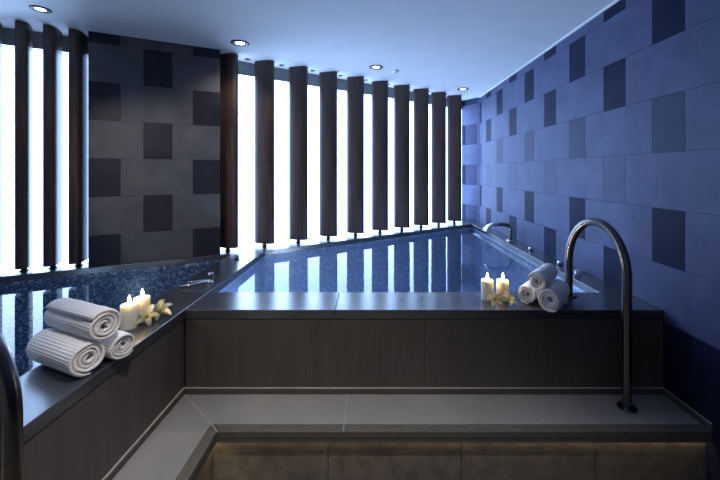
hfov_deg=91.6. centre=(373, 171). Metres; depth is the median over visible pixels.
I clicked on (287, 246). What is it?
ledge
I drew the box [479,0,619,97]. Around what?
trim
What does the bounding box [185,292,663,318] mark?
ledge
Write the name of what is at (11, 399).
handrail
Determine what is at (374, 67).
recessed light
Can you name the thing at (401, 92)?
louver
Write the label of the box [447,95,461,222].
louver
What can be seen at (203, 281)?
tap
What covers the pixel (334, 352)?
panel
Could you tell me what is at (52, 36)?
louver
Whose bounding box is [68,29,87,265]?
louver
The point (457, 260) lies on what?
pool water
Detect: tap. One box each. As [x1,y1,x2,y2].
[180,279,212,287]
[573,269,581,276]
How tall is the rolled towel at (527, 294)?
0.107 m
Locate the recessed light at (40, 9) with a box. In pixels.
[28,5,51,13]
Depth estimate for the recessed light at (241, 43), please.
2.95 m
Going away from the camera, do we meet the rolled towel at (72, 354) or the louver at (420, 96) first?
the rolled towel at (72, 354)
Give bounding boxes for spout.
[483,222,513,240]
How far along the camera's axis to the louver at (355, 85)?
4.00 m
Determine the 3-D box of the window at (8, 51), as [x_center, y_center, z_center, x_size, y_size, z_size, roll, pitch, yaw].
[-2.850,-0.111,2.624,1.698,1.694,0.036,0,0,-27]
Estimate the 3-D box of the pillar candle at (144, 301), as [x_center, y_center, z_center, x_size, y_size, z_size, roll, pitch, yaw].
[-1.146,0.658,1.729,0.071,0.160,0.071,0,0,0]
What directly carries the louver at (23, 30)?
on the ledge at (63, 270)
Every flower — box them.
[135,304,159,325]
[152,299,171,320]
[486,290,501,306]
[502,290,516,305]
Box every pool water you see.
[0,260,220,376]
[219,227,584,293]
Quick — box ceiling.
[0,0,614,100]
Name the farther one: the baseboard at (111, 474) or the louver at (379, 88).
the louver at (379, 88)
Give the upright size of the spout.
0.195 m
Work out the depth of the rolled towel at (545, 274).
1.90 m
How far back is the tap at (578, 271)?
2.50 m
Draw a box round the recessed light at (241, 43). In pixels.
[231,40,248,46]
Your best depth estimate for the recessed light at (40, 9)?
2.33 m
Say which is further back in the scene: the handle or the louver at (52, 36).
the louver at (52, 36)
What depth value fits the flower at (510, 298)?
1.93 m
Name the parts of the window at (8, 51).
frame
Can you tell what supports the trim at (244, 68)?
attached to the wall at (154, 106)
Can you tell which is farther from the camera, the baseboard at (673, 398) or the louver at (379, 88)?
the louver at (379, 88)
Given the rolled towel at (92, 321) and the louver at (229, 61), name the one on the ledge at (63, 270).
the louver at (229, 61)
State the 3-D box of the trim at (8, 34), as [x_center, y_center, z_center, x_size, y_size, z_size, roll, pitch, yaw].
[-2.850,-1.022,2.635,1.703,0.128,0.045,0,0,-27]
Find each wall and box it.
[23,318,185,479]
[88,31,219,266]
[462,97,479,221]
[480,0,719,479]
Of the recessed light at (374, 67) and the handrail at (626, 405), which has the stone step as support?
the handrail at (626, 405)
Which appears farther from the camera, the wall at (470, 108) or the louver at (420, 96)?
the wall at (470, 108)
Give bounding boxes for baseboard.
[102,387,183,479]
[184,387,663,393]
[663,388,712,430]
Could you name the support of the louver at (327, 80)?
on the ledge at (287, 246)
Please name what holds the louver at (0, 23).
on the ledge at (63, 270)
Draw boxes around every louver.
[0,23,1,267]
[15,21,32,271]
[43,25,62,268]
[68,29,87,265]
[220,53,237,250]
[255,60,274,246]
[289,66,307,242]
[319,71,336,238]
[347,76,363,235]
[372,81,387,232]
[394,85,409,229]
[413,88,428,227]
[431,92,445,224]
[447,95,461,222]
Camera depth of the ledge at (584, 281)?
2.94 m
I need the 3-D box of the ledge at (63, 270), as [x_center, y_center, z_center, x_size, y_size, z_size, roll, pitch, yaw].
[-2.421,0.762,2.718,2.791,0.048,0.353,0,0,-28]
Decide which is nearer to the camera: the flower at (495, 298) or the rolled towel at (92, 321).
the rolled towel at (92, 321)
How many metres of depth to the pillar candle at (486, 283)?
1.99 m
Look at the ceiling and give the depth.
2.64 m
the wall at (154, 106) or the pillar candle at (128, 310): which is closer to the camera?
the pillar candle at (128, 310)
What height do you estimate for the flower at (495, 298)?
0.069 m
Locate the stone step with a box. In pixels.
[112,394,712,479]
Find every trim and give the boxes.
[2,27,67,51]
[238,61,446,106]
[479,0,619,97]
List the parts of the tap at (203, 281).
arm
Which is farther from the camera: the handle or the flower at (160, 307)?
the handle
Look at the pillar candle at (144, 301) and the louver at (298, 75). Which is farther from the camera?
the louver at (298, 75)
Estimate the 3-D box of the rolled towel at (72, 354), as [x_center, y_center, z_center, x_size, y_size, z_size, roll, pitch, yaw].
[-1.161,0.675,1.317,0.298,0.117,0.120,0,0,24]
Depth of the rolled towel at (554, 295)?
1.85 m
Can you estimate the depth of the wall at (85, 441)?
1.36 m
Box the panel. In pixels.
[186,318,662,386]
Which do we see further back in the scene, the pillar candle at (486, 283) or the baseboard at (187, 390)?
the pillar candle at (486, 283)
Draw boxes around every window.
[0,44,87,268]
[238,74,446,245]
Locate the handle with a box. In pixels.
[206,272,214,277]
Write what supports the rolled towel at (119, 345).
on the ledge at (47, 392)
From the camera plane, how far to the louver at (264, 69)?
3.41 m
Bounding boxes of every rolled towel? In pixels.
[26,328,104,376]
[43,298,121,340]
[76,330,134,359]
[518,280,543,303]
[528,263,557,289]
[538,279,569,311]
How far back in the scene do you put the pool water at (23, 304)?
2.62 m
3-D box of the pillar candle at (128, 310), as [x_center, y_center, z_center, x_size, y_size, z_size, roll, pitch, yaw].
[-1.158,0.661,1.655,0.071,0.154,0.071,0,0,0]
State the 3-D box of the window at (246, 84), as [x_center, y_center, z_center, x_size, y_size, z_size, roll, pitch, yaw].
[-0.080,-0.111,4.361,3.572,1.694,0.032,0,0,-36]
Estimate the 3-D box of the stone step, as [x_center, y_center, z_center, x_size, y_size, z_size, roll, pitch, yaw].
[0.264,1.392,0.285,2.562,0.415,3.171,0,0,0]
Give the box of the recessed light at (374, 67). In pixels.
[369,65,382,69]
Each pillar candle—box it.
[120,295,137,330]
[133,289,150,323]
[481,272,492,301]
[496,273,508,300]
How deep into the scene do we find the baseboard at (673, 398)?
1.71 m
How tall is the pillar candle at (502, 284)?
0.154 m
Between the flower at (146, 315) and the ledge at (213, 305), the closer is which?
the flower at (146, 315)
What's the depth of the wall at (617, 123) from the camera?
2.07 m
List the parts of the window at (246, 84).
frame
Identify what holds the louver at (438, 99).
on the ledge at (287, 246)
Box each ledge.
[0,245,245,282]
[19,251,264,442]
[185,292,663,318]
[233,220,480,255]
[472,223,621,291]
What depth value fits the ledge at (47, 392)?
1.33 m
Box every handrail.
[0,332,22,479]
[565,218,637,413]

